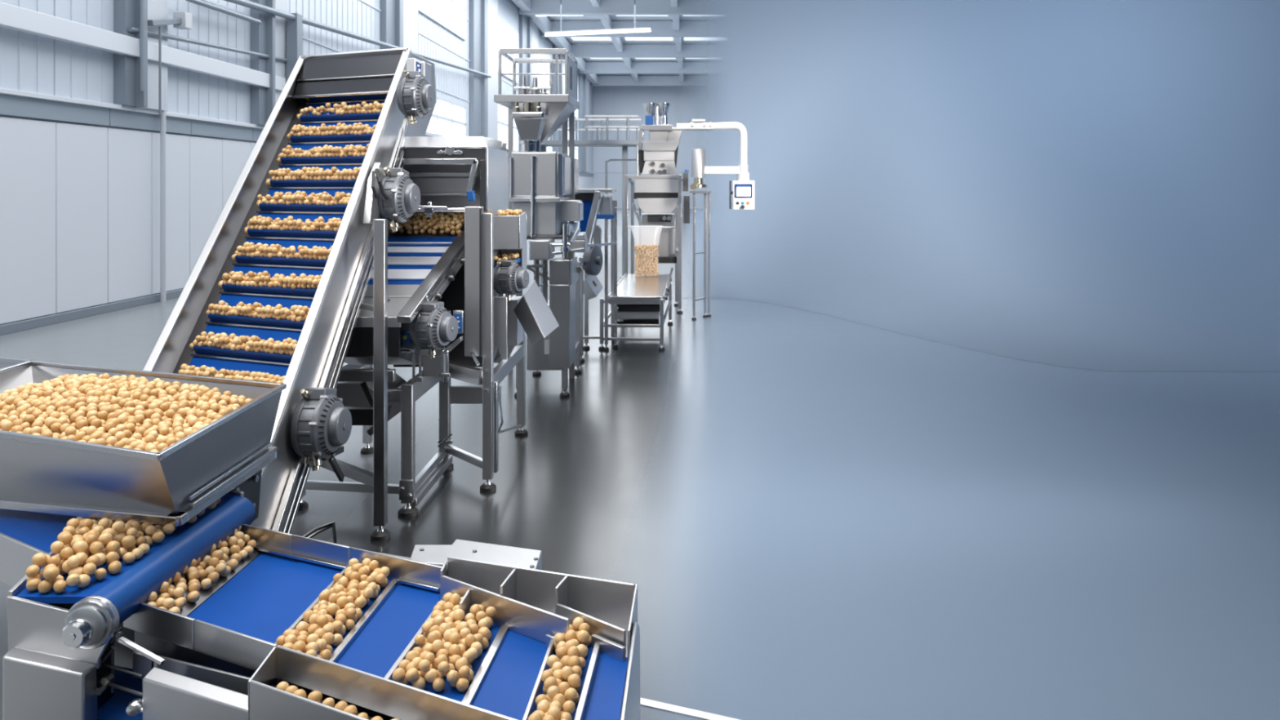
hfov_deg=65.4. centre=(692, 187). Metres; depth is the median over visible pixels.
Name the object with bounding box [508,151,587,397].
machine
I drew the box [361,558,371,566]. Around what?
chickpea
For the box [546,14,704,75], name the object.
ceiling
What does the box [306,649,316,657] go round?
chickpea
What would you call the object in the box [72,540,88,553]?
chickpea
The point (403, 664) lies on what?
chickpea
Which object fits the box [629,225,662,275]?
bag
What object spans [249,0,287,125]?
support column
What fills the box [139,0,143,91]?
conduit
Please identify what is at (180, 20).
wall lamp
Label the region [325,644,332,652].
chickpea
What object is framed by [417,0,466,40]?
window
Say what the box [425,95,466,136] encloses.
window
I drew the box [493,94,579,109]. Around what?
tray
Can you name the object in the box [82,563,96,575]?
chickpea
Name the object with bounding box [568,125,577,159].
window
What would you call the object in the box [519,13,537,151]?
trim
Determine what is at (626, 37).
ceiling light
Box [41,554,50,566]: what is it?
chickpea
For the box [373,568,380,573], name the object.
chickpea
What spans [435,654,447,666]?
chickpea
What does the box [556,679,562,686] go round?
chickpea
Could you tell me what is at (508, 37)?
window
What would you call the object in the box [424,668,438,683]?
chickpea
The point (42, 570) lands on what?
chickpea
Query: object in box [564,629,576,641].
chickpea
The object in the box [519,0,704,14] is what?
ceiling beam
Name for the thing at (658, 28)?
ceiling beam
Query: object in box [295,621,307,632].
chickpea
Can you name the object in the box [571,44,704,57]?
ceiling beam
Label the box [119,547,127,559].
chickpea
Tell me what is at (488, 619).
chickpea
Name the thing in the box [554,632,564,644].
chickpea
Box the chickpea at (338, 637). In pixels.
[332,633,342,646]
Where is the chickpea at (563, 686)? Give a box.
[557,681,569,695]
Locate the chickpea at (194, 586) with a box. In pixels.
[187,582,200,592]
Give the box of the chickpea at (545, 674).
[541,670,553,682]
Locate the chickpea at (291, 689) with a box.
[284,685,297,693]
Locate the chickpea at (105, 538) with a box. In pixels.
[97,532,112,545]
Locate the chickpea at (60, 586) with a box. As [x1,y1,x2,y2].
[53,579,66,592]
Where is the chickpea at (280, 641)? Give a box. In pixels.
[275,635,285,646]
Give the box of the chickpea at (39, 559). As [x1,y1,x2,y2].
[31,552,47,566]
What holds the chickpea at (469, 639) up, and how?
on the conveyor at (227, 663)
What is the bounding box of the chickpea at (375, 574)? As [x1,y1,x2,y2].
[370,571,378,577]
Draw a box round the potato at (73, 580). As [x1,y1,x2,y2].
[66,573,79,586]
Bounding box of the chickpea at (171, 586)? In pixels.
[168,584,175,589]
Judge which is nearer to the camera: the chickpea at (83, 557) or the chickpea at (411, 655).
the chickpea at (411, 655)
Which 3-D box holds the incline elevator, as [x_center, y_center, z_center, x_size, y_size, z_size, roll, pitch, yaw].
[-2.306,0.531,6.036,1.269,3.032,4.364,0,0,0]
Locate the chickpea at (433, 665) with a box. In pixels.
[431,657,437,670]
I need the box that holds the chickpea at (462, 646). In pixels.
[457,644,465,656]
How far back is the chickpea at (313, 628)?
3.00 m
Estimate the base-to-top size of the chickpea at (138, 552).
0.036 m
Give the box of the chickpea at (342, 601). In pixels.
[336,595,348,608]
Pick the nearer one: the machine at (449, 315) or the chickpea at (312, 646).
the chickpea at (312, 646)
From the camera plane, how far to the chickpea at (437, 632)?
2.95 m
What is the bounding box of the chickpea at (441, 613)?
[436,611,446,617]
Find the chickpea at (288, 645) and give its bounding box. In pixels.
[282,642,293,648]
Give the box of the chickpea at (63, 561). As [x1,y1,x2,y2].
[58,559,67,570]
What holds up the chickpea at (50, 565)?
on the conveyor at (58, 642)
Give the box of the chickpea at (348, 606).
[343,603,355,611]
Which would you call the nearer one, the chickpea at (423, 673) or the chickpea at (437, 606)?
the chickpea at (423, 673)
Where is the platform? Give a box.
[493,48,579,378]
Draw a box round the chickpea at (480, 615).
[475,611,486,622]
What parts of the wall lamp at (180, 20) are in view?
post, arm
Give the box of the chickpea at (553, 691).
[546,685,559,698]
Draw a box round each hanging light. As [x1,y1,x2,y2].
[535,14,564,16]
[544,0,650,35]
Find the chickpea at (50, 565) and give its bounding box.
[43,564,57,571]
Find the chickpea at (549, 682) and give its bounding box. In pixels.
[543,676,557,690]
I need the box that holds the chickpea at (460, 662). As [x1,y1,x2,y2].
[455,657,467,671]
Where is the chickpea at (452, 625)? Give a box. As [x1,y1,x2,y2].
[446,621,455,628]
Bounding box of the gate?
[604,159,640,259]
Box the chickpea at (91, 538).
[84,533,97,545]
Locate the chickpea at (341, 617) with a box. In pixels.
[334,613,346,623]
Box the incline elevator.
[121,47,436,624]
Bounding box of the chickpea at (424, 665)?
[417,659,430,671]
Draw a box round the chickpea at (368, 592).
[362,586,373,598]
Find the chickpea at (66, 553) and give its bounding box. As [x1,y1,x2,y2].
[60,546,73,559]
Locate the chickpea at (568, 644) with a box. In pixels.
[564,640,577,649]
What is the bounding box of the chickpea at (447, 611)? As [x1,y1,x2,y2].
[444,608,452,617]
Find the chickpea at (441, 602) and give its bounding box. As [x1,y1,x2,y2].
[436,600,445,607]
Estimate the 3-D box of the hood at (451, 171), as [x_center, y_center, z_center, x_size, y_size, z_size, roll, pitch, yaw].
[-1.875,-0.007,7.173,0.950,0.695,0.814,0,0,0]
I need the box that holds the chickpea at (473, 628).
[469,623,478,635]
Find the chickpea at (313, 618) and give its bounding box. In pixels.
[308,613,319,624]
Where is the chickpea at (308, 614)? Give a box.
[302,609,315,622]
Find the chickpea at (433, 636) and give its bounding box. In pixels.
[426,631,439,644]
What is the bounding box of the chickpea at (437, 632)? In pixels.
[432,630,441,639]
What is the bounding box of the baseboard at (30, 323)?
[0,288,183,335]
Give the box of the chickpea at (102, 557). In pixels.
[94,552,106,566]
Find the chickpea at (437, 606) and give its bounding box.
[432,604,443,611]
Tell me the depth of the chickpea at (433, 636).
2.90 m
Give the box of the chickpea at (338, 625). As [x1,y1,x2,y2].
[332,620,342,632]
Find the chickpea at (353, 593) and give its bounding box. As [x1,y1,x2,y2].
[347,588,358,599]
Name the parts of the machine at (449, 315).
leg, belt tank, leg, gear motor, rail, door frame, leg, tag plate, tall panel, panel handle, leg, gear motor, leg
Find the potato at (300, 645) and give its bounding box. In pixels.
[292,640,306,652]
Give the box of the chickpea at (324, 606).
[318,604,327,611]
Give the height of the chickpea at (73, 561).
0.037 m
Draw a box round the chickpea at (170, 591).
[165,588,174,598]
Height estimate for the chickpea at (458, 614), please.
0.035 m
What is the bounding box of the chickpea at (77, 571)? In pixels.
[68,567,84,575]
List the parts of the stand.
leg, stand plate, leg, leg, pipe arm, support arm, panel handle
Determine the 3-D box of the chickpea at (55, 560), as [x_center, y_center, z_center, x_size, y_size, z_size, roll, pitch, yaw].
[-1.974,1.158,3.077,0.034,0.038,0.036,0,0,-25]
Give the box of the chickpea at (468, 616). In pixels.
[463,613,475,622]
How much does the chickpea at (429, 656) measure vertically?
0.031 m
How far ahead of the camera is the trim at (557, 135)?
68.60 m
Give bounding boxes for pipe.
[160,0,165,302]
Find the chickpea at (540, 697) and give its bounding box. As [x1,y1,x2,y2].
[535,693,548,706]
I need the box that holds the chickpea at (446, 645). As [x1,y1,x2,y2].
[443,641,452,654]
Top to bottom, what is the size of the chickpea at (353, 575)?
0.035 m
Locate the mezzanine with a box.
[540,115,640,291]
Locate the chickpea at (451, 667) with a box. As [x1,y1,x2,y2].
[443,663,454,676]
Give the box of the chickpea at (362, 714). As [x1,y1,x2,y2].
[357,712,368,719]
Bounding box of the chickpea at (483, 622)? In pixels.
[478,618,488,628]
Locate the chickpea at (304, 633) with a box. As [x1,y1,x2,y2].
[298,631,308,637]
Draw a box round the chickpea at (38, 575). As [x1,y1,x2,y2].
[26,573,41,582]
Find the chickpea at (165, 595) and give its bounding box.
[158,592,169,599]
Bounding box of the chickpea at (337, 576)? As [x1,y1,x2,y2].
[333,573,342,582]
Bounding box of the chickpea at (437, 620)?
[432,615,444,626]
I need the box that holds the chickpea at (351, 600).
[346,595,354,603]
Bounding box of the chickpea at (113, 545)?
[106,540,120,552]
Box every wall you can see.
[0,0,593,324]
[592,85,704,208]
[704,0,1279,371]
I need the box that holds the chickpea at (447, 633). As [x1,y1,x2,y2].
[443,629,453,642]
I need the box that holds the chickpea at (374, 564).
[368,560,378,570]
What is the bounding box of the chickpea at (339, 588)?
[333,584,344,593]
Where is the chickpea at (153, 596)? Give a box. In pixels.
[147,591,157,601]
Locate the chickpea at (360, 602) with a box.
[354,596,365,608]
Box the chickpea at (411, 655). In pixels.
[405,650,417,662]
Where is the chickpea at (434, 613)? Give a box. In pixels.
[431,609,439,617]
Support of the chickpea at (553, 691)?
on the conveyor at (227, 663)
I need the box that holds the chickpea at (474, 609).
[469,604,480,615]
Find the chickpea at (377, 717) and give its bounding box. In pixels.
[370,715,382,719]
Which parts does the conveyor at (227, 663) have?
tension rod, tension rod, tension rod, tension rod, tension knob, support plate, rail, under rail, drop plate, frame, motor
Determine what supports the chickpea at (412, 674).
on the conveyor at (227, 663)
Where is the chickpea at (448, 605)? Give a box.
[443,601,454,611]
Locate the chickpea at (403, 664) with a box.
[398,659,410,673]
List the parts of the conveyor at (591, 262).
leg, leg, rail, rail, plate, leg, leg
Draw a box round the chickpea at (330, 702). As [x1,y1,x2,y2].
[322,697,334,707]
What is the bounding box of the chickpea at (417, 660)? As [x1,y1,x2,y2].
[412,657,422,669]
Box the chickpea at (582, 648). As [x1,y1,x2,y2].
[576,644,586,657]
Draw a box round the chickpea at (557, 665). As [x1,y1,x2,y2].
[551,662,563,672]
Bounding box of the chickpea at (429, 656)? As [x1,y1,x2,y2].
[422,652,435,664]
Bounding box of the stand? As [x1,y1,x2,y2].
[671,119,755,319]
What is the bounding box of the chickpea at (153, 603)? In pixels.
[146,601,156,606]
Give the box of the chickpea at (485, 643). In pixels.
[481,637,488,649]
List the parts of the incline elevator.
cleat rod, panel, cleat rod, cleat rod, cleat rod, cleat rod, cleat rod, cleat rod, tail motor, cleat rod, cleat rod, cleat rod, guide rail, guide rail, panel, guide rail, cleat rod, motor plate, drive motor, head motor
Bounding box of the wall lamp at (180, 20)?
[147,11,191,115]
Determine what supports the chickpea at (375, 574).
on the conveyor at (227, 663)
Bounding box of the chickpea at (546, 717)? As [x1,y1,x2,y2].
[542,715,555,719]
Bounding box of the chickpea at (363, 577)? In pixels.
[358,574,368,582]
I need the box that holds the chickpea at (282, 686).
[275,681,288,690]
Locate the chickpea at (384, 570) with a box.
[378,566,389,577]
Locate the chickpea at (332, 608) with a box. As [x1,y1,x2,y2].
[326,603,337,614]
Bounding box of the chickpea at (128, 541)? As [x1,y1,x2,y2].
[121,535,136,547]
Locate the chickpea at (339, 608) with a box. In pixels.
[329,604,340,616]
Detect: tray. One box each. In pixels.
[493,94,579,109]
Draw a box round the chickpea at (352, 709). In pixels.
[343,705,357,715]
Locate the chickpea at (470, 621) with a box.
[466,619,476,624]
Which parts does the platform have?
post, funnel lid, post, post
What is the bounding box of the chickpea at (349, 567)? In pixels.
[344,566,351,573]
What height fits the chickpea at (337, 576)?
0.033 m
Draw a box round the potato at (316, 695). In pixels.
[307,690,322,702]
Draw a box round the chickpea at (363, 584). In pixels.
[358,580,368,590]
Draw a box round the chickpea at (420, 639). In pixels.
[414,634,425,645]
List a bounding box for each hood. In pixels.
[402,136,508,213]
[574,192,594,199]
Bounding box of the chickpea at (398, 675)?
[392,667,404,682]
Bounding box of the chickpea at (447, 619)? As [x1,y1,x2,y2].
[444,617,453,622]
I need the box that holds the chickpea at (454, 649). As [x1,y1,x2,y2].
[448,644,460,656]
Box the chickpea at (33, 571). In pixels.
[25,564,39,577]
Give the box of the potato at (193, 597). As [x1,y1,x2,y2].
[186,591,199,602]
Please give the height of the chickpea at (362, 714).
0.034 m
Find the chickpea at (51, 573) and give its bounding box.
[43,566,59,580]
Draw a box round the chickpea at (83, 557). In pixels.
[75,552,88,565]
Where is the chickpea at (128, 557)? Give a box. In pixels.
[122,551,135,564]
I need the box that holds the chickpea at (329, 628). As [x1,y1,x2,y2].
[322,623,333,633]
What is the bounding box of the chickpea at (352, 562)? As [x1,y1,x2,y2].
[348,558,359,566]
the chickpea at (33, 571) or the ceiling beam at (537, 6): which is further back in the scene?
the ceiling beam at (537, 6)
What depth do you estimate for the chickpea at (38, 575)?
3.03 m
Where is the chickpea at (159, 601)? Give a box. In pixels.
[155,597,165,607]
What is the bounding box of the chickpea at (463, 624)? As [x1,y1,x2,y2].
[457,621,469,632]
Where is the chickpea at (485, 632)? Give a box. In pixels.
[477,626,489,639]
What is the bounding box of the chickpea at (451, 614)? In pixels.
[448,611,455,622]
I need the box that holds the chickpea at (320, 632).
[313,628,326,639]
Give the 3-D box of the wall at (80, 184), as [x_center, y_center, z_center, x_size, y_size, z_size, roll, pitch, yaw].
[-9.535,-4.350,46.795,0.330,12.700,99.590,0,0,0]
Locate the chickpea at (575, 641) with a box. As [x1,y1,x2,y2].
[572,639,579,646]
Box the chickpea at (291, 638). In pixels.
[284,634,296,644]
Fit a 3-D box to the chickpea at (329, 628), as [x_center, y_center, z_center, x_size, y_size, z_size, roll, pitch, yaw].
[-1.101,1.338,3.005,0.034,0.036,0.034,0,0,-26]
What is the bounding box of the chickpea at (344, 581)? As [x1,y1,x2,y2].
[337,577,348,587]
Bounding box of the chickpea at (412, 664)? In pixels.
[405,662,417,671]
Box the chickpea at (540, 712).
[533,710,545,717]
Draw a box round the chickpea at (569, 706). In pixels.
[562,700,575,714]
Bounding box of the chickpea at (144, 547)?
[137,543,150,555]
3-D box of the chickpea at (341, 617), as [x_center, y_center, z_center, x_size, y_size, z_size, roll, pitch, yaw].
[-1.092,1.340,3.087,0.034,0.033,0.035,-1,1,-27]
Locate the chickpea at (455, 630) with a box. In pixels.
[450,627,459,633]
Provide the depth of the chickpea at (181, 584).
3.30 m
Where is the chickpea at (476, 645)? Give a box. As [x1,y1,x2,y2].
[470,641,482,654]
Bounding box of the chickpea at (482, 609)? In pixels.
[479,604,484,612]
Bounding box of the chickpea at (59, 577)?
[49,574,64,587]
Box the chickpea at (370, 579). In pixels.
[365,575,376,583]
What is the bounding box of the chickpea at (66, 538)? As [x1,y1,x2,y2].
[58,533,72,545]
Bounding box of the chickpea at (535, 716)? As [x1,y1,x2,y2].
[528,711,542,719]
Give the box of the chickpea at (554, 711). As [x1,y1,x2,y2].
[546,706,560,719]
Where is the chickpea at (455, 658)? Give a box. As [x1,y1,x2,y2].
[448,654,461,667]
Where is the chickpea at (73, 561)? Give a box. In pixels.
[66,555,80,568]
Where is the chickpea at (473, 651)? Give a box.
[467,648,477,660]
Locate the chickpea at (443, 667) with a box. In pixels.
[437,661,449,673]
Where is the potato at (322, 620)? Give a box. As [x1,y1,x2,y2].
[315,614,328,627]
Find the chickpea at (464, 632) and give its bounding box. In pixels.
[459,627,471,639]
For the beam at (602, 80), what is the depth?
91.74 m
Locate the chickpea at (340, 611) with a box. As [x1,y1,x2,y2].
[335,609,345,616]
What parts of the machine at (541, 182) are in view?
leg, leg, panel, socket plate, leg, door, leg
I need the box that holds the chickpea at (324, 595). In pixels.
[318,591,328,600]
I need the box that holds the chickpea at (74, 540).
[71,537,84,547]
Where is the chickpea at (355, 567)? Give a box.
[351,564,360,572]
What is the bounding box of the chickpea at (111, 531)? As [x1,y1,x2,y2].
[101,528,115,538]
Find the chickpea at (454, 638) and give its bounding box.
[448,632,460,644]
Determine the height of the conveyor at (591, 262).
1.982 m
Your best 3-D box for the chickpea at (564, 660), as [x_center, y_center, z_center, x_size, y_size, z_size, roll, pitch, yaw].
[-0.356,1.342,2.810,0.037,0.036,0.035,0,0,5]
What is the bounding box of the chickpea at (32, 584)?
[26,577,40,591]
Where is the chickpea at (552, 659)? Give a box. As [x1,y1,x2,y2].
[546,654,559,667]
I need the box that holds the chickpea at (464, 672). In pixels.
[457,665,470,678]
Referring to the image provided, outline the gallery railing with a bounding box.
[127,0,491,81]
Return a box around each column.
[379,0,417,52]
[469,0,497,140]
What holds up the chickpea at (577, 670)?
on the conveyor at (227, 663)
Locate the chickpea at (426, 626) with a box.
[421,621,433,632]
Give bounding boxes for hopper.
[0,357,286,526]
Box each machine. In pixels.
[297,136,559,517]
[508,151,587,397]
[624,102,689,313]
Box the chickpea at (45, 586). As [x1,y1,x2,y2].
[37,579,52,593]
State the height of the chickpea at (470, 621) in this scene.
0.037 m
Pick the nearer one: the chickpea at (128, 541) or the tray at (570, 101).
the chickpea at (128, 541)
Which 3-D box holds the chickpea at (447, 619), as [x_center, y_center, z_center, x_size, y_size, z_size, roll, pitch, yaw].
[-0.751,1.336,3.051,0.033,0.034,0.036,0,0,-29]
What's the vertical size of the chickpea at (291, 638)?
0.032 m
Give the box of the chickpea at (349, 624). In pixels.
[343,618,355,630]
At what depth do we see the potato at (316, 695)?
2.66 m
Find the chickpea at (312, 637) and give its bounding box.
[306,633,319,644]
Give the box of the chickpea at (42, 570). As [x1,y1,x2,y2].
[40,566,44,578]
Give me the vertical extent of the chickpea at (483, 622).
0.031 m
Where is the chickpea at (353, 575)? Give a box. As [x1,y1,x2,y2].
[349,571,359,581]
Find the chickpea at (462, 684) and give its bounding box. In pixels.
[455,677,469,692]
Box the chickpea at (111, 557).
[105,551,119,564]
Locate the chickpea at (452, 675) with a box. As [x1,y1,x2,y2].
[446,670,458,683]
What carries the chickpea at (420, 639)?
on the conveyor at (227, 663)
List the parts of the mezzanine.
support post, rail post, rail post, rail, rail post, rail, rail post, rail, rail, rail post, support post, rail post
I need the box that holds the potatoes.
[0,97,591,715]
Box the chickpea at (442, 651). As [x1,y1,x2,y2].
[436,648,448,659]
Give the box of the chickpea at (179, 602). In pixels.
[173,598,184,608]
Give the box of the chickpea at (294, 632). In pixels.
[287,629,299,638]
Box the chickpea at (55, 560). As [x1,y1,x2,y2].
[48,555,61,566]
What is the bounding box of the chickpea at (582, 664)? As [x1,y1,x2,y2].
[578,657,585,669]
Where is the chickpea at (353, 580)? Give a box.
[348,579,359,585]
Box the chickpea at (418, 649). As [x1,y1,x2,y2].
[412,646,422,653]
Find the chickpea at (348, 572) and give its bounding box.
[344,569,353,580]
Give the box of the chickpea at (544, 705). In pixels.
[537,699,550,713]
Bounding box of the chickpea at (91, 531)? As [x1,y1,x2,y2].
[85,529,99,537]
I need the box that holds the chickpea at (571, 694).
[564,688,577,701]
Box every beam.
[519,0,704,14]
[541,21,704,36]
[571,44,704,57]
[578,62,704,73]
[591,75,704,85]
[670,0,684,81]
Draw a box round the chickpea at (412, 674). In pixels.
[404,667,419,682]
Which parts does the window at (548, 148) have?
pane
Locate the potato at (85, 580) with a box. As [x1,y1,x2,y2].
[76,573,90,587]
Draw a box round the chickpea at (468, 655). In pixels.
[462,650,473,662]
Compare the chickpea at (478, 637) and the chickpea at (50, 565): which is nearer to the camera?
the chickpea at (478, 637)
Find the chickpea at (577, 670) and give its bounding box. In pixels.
[571,665,582,677]
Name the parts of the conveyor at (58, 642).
frame, leg, plate, leg, frame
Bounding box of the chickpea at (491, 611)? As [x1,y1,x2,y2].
[485,606,495,617]
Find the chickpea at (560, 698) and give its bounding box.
[552,693,565,708]
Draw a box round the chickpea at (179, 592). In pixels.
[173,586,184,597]
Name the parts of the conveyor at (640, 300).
leg, frame, leg, frame, guard rail, leg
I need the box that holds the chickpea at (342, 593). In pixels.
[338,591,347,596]
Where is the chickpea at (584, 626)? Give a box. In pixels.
[578,622,590,632]
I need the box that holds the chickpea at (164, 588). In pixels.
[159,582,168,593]
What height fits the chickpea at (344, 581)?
0.033 m
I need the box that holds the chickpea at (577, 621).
[572,617,584,629]
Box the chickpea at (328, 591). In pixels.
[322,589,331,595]
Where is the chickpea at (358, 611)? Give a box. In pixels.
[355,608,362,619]
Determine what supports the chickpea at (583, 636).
on the conveyor at (227, 663)
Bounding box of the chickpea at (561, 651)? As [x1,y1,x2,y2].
[555,646,568,659]
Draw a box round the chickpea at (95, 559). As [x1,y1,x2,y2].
[85,555,99,566]
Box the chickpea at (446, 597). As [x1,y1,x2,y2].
[443,592,453,602]
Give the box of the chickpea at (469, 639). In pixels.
[464,634,475,646]
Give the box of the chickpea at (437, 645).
[431,640,444,652]
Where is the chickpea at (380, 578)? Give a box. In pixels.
[375,573,385,584]
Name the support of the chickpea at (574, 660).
on the chickpea
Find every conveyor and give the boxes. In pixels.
[0,488,255,719]
[94,520,640,719]
[574,188,617,362]
[583,267,673,351]
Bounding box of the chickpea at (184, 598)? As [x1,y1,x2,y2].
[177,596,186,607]
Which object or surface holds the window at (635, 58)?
attached to the ceiling
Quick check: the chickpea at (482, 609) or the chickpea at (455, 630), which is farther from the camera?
the chickpea at (482, 609)
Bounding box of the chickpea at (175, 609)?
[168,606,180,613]
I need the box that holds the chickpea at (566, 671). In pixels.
[560,666,573,679]
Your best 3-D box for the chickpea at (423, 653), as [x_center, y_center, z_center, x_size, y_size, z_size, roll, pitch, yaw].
[-0.762,1.337,2.832,0.033,0.032,0.031,0,0,-40]
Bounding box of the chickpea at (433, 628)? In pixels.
[429,625,439,632]
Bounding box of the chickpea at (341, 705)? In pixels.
[334,701,347,711]
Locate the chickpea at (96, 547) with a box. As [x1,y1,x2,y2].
[88,541,103,554]
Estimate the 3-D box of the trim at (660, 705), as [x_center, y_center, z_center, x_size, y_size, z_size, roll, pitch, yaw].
[-0.032,1.998,3.795,0.470,0.003,0.044,0,0,23]
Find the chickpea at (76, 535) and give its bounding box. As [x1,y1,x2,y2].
[72,534,84,539]
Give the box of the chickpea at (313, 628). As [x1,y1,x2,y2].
[307,623,319,635]
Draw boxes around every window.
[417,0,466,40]
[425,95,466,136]
[497,15,519,84]
[497,103,519,151]
[537,53,549,94]
[546,137,551,151]
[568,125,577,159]
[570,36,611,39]
[574,85,577,118]
[590,57,622,58]
[616,14,667,15]
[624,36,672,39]
[635,57,675,58]
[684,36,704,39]
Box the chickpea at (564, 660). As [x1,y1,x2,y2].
[560,655,569,666]
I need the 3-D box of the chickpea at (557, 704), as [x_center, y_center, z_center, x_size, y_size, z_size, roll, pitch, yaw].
[-0.352,1.333,2.548,0.031,0.031,0.032,0,0,1]
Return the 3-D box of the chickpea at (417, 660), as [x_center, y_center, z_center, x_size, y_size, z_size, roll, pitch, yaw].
[-0.774,1.338,2.796,0.032,0.033,0.032,0,0,6]
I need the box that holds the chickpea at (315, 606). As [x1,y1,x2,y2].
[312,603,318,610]
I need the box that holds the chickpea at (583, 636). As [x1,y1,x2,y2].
[577,630,589,643]
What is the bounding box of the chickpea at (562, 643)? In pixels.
[555,640,565,648]
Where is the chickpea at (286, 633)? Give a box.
[282,629,292,636]
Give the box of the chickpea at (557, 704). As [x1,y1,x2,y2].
[549,701,561,710]
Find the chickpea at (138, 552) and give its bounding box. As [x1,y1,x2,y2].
[131,547,143,559]
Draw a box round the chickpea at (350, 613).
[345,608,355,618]
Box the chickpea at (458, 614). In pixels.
[452,608,464,621]
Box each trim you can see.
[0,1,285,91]
[0,87,594,173]
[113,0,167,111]
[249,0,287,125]
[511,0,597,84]
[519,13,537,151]
[552,43,564,153]
[578,73,589,172]
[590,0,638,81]
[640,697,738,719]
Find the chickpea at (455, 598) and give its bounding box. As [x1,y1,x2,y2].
[449,593,460,605]
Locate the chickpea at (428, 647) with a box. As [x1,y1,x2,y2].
[422,643,434,653]
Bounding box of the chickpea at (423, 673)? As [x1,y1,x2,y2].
[420,666,431,677]
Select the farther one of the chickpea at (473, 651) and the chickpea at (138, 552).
the chickpea at (138, 552)
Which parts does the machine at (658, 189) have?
leg, leg, head frame, head frame, leg, leg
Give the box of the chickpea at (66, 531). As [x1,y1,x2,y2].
[57,530,71,540]
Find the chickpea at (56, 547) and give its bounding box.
[50,541,63,553]
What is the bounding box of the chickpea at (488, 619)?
[484,617,492,628]
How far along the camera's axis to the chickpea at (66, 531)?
3.20 m
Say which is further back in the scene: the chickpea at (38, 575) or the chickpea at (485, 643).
the chickpea at (38, 575)
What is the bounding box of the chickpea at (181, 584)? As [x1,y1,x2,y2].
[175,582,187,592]
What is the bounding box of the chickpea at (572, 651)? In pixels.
[567,646,579,657]
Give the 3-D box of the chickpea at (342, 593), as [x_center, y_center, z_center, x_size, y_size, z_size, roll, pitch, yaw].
[-1.154,1.346,3.276,0.033,0.031,0.032,0,0,-2]
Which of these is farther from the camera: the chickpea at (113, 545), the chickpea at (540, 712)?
the chickpea at (113, 545)
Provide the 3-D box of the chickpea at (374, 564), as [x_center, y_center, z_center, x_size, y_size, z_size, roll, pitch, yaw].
[-1.117,1.324,3.487,0.032,0.034,0.034,0,0,-1]
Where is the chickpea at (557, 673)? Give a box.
[552,669,564,681]
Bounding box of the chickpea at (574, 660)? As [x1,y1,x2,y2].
[567,655,580,667]
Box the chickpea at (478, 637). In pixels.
[473,633,483,644]
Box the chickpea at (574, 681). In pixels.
[567,674,581,688]
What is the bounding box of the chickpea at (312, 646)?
[306,641,319,652]
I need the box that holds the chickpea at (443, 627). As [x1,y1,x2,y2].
[439,622,450,635]
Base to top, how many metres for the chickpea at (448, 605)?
0.036 m
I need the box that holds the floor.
[0,208,1279,719]
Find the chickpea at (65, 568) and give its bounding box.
[62,560,75,573]
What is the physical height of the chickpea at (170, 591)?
0.033 m
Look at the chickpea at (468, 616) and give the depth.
3.08 m
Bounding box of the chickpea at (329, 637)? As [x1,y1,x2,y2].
[321,632,334,644]
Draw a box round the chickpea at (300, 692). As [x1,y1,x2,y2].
[293,688,306,697]
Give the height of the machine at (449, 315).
2.355 m
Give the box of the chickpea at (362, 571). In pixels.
[358,567,368,575]
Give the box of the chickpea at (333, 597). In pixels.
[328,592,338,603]
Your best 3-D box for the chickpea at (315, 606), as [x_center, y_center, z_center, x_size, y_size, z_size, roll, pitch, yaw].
[-1.209,1.362,3.211,0.034,0.036,0.035,0,0,22]
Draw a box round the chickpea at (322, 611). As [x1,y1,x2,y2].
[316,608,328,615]
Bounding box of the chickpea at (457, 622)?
[453,620,462,626]
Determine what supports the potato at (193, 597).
on the conveyor at (227, 663)
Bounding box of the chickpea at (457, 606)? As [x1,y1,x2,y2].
[452,604,459,611]
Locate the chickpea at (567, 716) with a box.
[559,712,572,719]
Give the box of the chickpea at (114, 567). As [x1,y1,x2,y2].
[107,560,121,574]
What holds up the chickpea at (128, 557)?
on the conveyor at (58, 642)
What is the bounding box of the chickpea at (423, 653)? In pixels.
[419,650,428,659]
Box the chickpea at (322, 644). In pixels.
[315,638,327,652]

